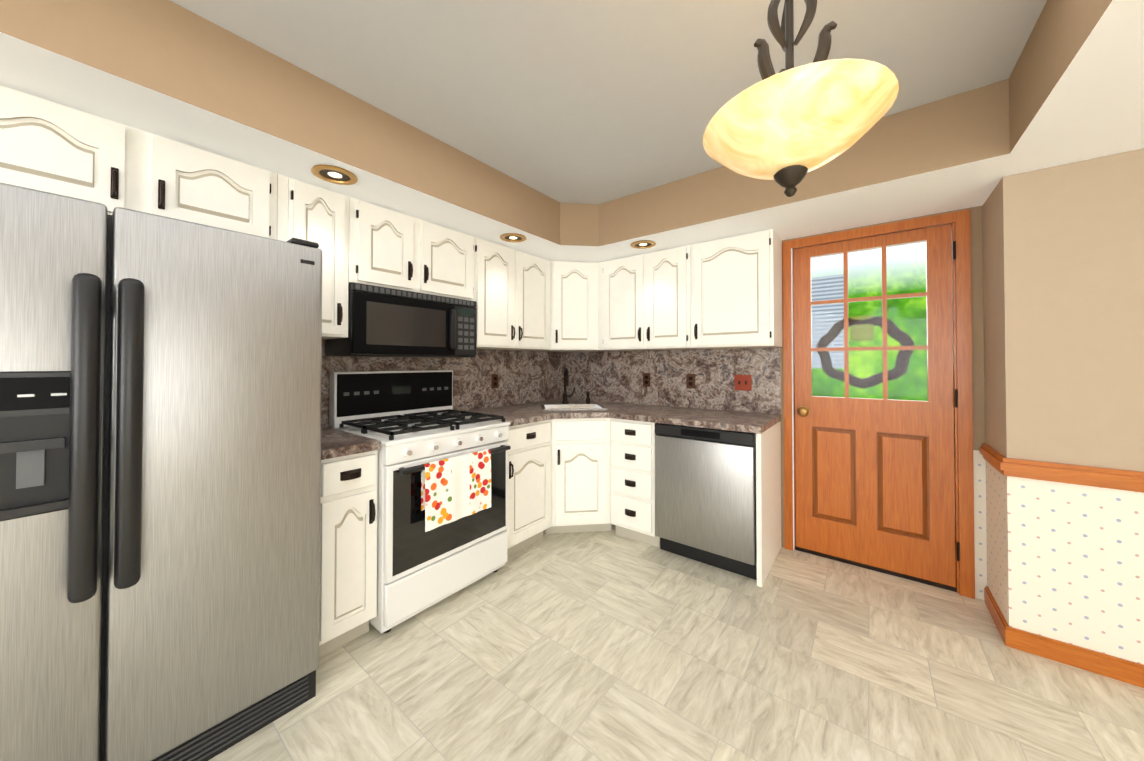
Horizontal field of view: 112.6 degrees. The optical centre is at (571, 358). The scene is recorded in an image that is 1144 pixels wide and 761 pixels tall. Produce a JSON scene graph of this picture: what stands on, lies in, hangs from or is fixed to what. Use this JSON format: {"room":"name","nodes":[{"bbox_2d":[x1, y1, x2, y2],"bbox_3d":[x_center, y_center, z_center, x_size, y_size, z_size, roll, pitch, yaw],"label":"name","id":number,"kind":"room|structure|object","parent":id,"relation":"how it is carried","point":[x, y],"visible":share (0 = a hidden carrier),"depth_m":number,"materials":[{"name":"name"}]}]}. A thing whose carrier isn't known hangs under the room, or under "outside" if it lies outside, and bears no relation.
{"room":"kitchen","nodes":[
{"label":"kitchen","id":0,"kind":"room"},
{"bbox_2d":[322,340,557,426],"bbox_3d":[-2.280,0.070,1.113,0.120,2.440,7.340,-1,-1,38],"label":"wall","id":1,"kind":"structure","parent":0,"point":[323,341],"depth_m":3.11,"materials":[{"name":"beige paint"}]},
{"bbox_2d":[0,85,276,239],"bbox_3d":[-1.698,-0.665,1.456,0.381,0.337,0.863,-1,-1,38],"label":"upper cabinet","id":2,"kind":"object","parent":1,"relation":"attached to","point":[54,148],"visible":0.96,"depth_m":1.36,"materials":[{"name":"white wood"}]},
{"bbox_2d":[277,174,287,241],"bbox_3d":[-1.440,-0.660,1.830,0.327,0.337,0.040,-1,-1,38],"label":"strip","id":3,"kind":"object","parent":1,"relation":"attached to","point":[282,207],"visible":0.29,"depth_m":1.73,"materials":[{"name":"white wood"}]},
{"bbox_2d":[288,177,348,339],"bbox_3d":[-1.327,-0.466,1.929,0.381,0.722,0.257,-1,-1,38],"label":"upper cabinet","id":4,"kind":"object","parent":1,"relation":"attached to","point":[319,215],"visible":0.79,"depth_m":1.86,"materials":[{"name":"white wood"}]},
{"bbox_2d":[348,197,473,300],"bbox_3d":[-1.005,-0.604,2.343,0.381,0.437,0.783,-1,-1,38],"label":"upper cabinet","id":5,"kind":"object","parent":1,"relation":"attached to","point":[389,248],"visible":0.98,"depth_m":2.17,"materials":[{"name":"white wood"}]},
{"bbox_2d":[325,282,476,357],"bbox_3d":[-0.992,-0.195,2.327,0.382,0.374,0.779,-1,-1,38],"label":"microwave","id":6,"kind":"object","parent":5,"relation":"attached to","point":[386,322],"visible":1,"depth_m":2.15,"materials":[{"name":"black plastic"}]},
{"bbox_2d":[321,344,564,426],"bbox_3d":[-0.812,0.162,2.892,0.003,0.467,2.426,-1,-1,38],"label":"backsplash","id":7,"kind":"structure","parent":1,"relation":"attached to","point":[538,376],"depth_m":3.05,"materials":[{"name":"stone"}]},
{"bbox_2d":[492,374,497,388],"bbox_3d":[-0.628,0.189,3.119,0.008,0.116,0.072,-1,-1,38],"label":"electrical outlet","id":8,"kind":"object","parent":7,"relation":"attached to","point":[494,380],"visible":1,"depth_m":3.11,"materials":[{"name":"brown plastic"}]},
{"bbox_2d":[474,237,549,349],"bbox_3d":[-0.527,-0.444,2.954,0.381,0.742,0.768,-1,-1,38],"label":"upper cabinet","id":9,"kind":"object","parent":1,"relation":"attached to","point":[511,292],"visible":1,"depth_m":2.80,"materials":[{"name":"white wood"}]},
{"bbox_2d":[0,0,1143,262],"bbox_3d":[0.076,-1.017,-0.731,5.880,0.309,7.070,-1,-1,38],"label":"soffit","id":10,"kind":"structure","parent":0,"point":[1070,90],"depth_m":1.57,"materials":[{"name":"paint"}]},
{"bbox_2d":[311,165,357,184],"bbox_3d":[-1.074,-0.827,1.730,0.180,0.010,0.180,-1,-1,38],"label":"recessed light","id":11,"kind":"object","parent":10,"relation":"in","point":[334,174],"visible":1,"depth_m":1.72,"materials":[{"name":"gold metal"}]},
{"bbox_2d":[500,233,525,242],"bbox_3d":[-0.400,-0.817,2.598,0.180,0.010,0.180,-1,-1,38],"label":"recessed light","id":12,"kind":"object","parent":10,"relation":"in","point":[512,237],"visible":0.96,"depth_m":2.59,"materials":[{"name":"gold metal"}]},
{"bbox_2d":[631,240,655,248],"bbox_3d":[0.512,-0.815,2.745,0.180,0.010,0.180,-1,-1,38],"label":"recessed light","id":13,"kind":"object","parent":10,"relation":"in","point":[643,244],"visible":0.98,"depth_m":2.73,"materials":[{"name":"gold metal"}]},
{"bbox_2d":[170,0,1046,204],"bbox_3d":[0.085,-1.223,-0.717,6.120,0.100,7.340,-1,-1,38],"label":"ceiling","id":14,"kind":"structure","parent":0,"point":[597,102],"depth_m":1.46,"materials":[{"name":"paint"}]},
{"bbox_2d":[703,0,898,196],"bbox_3d":[0.517,-0.766,0.907,0.392,0.770,0.392,-1,-1,38],"label":"pendant light","id":15,"kind":"object","parent":14,"relation":"hanging from","point":[789,127],"visible":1,"depth_m":0.82,"materials":[{"name":"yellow glass"}]},
{"bbox_2d":[208,528,1143,760],"bbox_3d":[0.085,1.317,-0.748,6.120,0.100,7.340,-1,-1,38],"label":"floor","id":16,"kind":"structure","parent":0,"point":[610,645],"depth_m":1.54,"materials":[{"name":"tile"}]},
{"bbox_2d":[0,182,321,760],"bbox_3d":[-1.500,0.424,1.308,0.805,1.737,0.905,-1,-1,38],"label":"fridge","id":17,"kind":"object","parent":16,"relation":"on","point":[160,435],"visible":1,"depth_m":1.11,"materials":[{"name":"grey metal"}]},
{"bbox_2d":[319,450,377,657],"bbox_3d":[-1.210,0.861,1.835,0.661,0.875,0.279,-1,-1,38],"label":"base cabinet","id":18,"kind":"object","parent":16,"relation":"on","point":[348,550],"visible":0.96,"depth_m":1.66,"materials":[{"name":"beige wood"}]},
{"bbox_2d":[321,427,380,459],"bbox_3d":[-1.219,0.403,1.847,0.637,0.039,0.282,-1,-1,38],"label":"countertop","id":19,"kind":"structure","parent":18,"relation":"on","point":[335,443],"depth_m":1.73,"materials":[{"name":"stone"}]},
{"bbox_2d":[329,370,510,633],"bbox_3d":[-0.846,0.691,2.219,0.731,1.225,0.762,-1,-1,38],"label":"stove","id":20,"kind":"object","parent":16,"relation":"on","point":[442,508],"visible":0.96,"depth_m":2.01,"materials":[{"name":"white metal"}]},
{"bbox_2d":[505,419,550,556],"bbox_3d":[-0.509,0.872,2.733,0.661,0.875,0.460,-1,-1,38],"label":"base cabinet","id":21,"kind":"object","parent":16,"relation":"on","point":[529,486],"visible":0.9,"depth_m":2.54,"materials":[{"name":"beige wood"}]},
{"bbox_2d":[543,418,615,533],"bbox_3d":[0.013,0.878,3.196,0.914,0.875,0.914,-1,-1,38],"label":"base cabinet","id":22,"kind":"object","parent":16,"relation":"on","point":[580,474],"visible":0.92,"depth_m":2.76,"materials":[{"name":"beige wood"}]},
{"bbox_2d":[457,403,572,426],"bbox_3d":[-0.430,0.415,2.841,0.660,0.039,0.720,-1,-1,38],"label":"countertop","id":23,"kind":"structure","parent":22,"relation":"on","point":[518,414],"depth_m":2.77,"materials":[{"name":"stone"}]},
{"bbox_2d":[541,403,606,409],"bbox_3d":[0.001,0.415,3.133,0.500,0.041,0.380,0,-1,-7],"label":"sink","id":24,"kind":"object","parent":23,"relation":"in","point":[570,406],"visible":0.54,"depth_m":3.28,"materials":[{"name":"white ceramic"}]},
{"bbox_2d":[533,399,780,433],"bbox_3d":[0.411,0.416,2.885,1.932,0.039,0.924,-1,-1,38],"label":"countertop","id":25,"kind":"structure","parent":22,"relation":"on","point":[750,422],"depth_m":2.67,"materials":[{"name":"stone"}]},
{"bbox_2d":[562,368,589,403],"bbox_3d":[0.000,0.242,3.346,0.213,0.316,0.270,-1,-1,38],"label":"faucet","id":26,"kind":"object","parent":25,"relation":"on","point":[566,382],"visible":1,"depth_m":3.37,"materials":[{"name":"brown metal"}]},
{"bbox_2d":[610,418,659,547],"bbox_3d":[0.593,0.874,2.910,0.354,0.875,0.651,-1,-1,38],"label":"base cabinet","id":27,"kind":"object","parent":16,"relation":"on","point":[632,479],"visible":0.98,"depth_m":2.66,"materials":[{"name":"beige wood"}]},
{"bbox_2d":[655,423,756,579],"bbox_3d":[0.985,0.872,2.611,0.617,0.872,0.625,-1,-1,38],"label":"dishwasher","id":28,"kind":"object","parent":16,"relation":"on","point":[705,495],"visible":0.92,"depth_m":2.35,"materials":[{"name":"grey metal"}]},
{"bbox_2d":[756,421,780,586],"bbox_3d":[1.255,0.868,2.421,0.027,0.875,0.607,-1,-1,38],"label":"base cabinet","id":29,"kind":"object","parent":16,"relation":"on","point":[768,489],"visible":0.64,"depth_m":2.31,"materials":[{"name":"white wood"}]},
{"bbox_2d":[565,206,986,599],"bbox_3d":[2.344,0.081,2.065,6.000,2.440,0.150,-1,-1,38],"label":"wall","id":30,"kind":"structure","parent":0,"point":[979,466],"depth_m":2.08,"materials":[{"name":"beige paint"}]},
{"bbox_2d":[523,261,609,351],"bbox_3d":[-0.015,-0.438,3.428,0.605,0.742,0.608,-1,-1,38],"label":"upper cabinet","id":31,"kind":"object","parent":30,"relation":"attached to","point":[573,306],"visible":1,"depth_m":3.19,"materials":[{"name":"white wood"}]},
{"bbox_2d":[598,245,700,350],"bbox_3d":[0.615,-0.442,3.092,0.798,0.742,0.363,-1,-1,38],"label":"upper cabinet","id":32,"kind":"object","parent":30,"relation":"attached to","point":[644,301],"visible":1,"depth_m":2.94,"materials":[{"name":"white wood"}]},
{"bbox_2d":[566,348,780,413],"bbox_3d":[0.705,0.166,3.246,1.899,0.467,0.003,-1,-1,38],"label":"backsplash","id":33,"kind":"structure","parent":30,"relation":"attached to","point":[609,376],"depth_m":3.10,"materials":[{"name":"stone"}]},
{"bbox_2d":[643,373,649,386],"bbox_3d":[0.642,0.186,3.288,0.072,0.116,0.008,-1,-1,38],"label":"electrical outlet","id":34,"kind":"object","parent":33,"relation":"attached to","point":[646,379],"visible":1,"depth_m":3.28,"materials":[{"name":"brown plastic"}]},
{"bbox_2d":[686,374,694,388],"bbox_3d":[0.949,0.183,3.049,0.072,0.116,0.008,-1,-1,38],"label":"electrical outlet","id":35,"kind":"object","parent":33,"relation":"attached to","point":[690,380],"visible":1,"depth_m":3.05,"materials":[{"name":"brown plastic"}]},
{"bbox_2d":[734,375,751,390],"bbox_3d":[1.256,0.180,2.807,0.118,0.116,0.011,-1,-1,38],"label":"light switch","id":36,"kind":"object","parent":33,"relation":"attached to","point":[742,382],"visible":1,"depth_m":2.81,"materials":[{"name":"red plastic"}]},
{"bbox_2d":[690,229,782,348],"bbox_3d":[1.143,-0.447,2.680,0.536,0.742,0.363,-1,-1,38],"label":"upper cabinet","id":37,"kind":"object","parent":30,"relation":"attached to","point":[736,291],"visible":1,"depth_m":2.55,"materials":[{"name":"white wood"}]},
{"bbox_2d":[783,210,974,598],"bbox_3d":[1.859,0.248,2.404,0.910,2.115,0.217,-1,-1,38],"label":"entry door","id":38,"kind":"structure","parent":30,"relation":"in","point":[885,484],"depth_m":2.32,"materials":[{"name":"brown wood"}]},
{"bbox_2d":[982,149,1143,664],"bbox_3d":[3.272,0.224,0.984,2.970,2.128,0.409,-1,-1,38],"label":"wall bump-out","id":39,"kind":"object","parent":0,"point":[1063,276],"visible":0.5,"depth_m":1.63,"materials":[{"name":"paint"}]},
{"bbox_2d":[980,443,1143,492],"bbox_3d":[3.249,0.483,0.971,2.994,0.080,0.414,-1,-1,38],"label":"trim","id":40,"kind":"structure","parent":39,"relation":"attached to","point":[1121,479],"depth_m":1.62,"materials":[{"name":"brown wood"}]},
{"bbox_2d":[984,586,1143,687],"bbox_3d":[3.256,1.245,0.963,2.984,0.085,0.404,-1,-1,38],"label":"baseboard","id":41,"kind":"structure","parent":39,"relation":"attached to","point":[1114,667],"depth_m":1.62,"materials":[{"name":"brown wood"}]},
{"label":"outside","id":42,"kind":"structure","parent":0,"visible":0},
{"bbox_2d":[811,242,926,400],"bbox_3d":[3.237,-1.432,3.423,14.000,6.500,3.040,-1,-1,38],"label":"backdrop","id":43,"kind":"structure","parent":42,"point":[825,283],"depth_m":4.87,"materials":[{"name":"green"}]}
]}

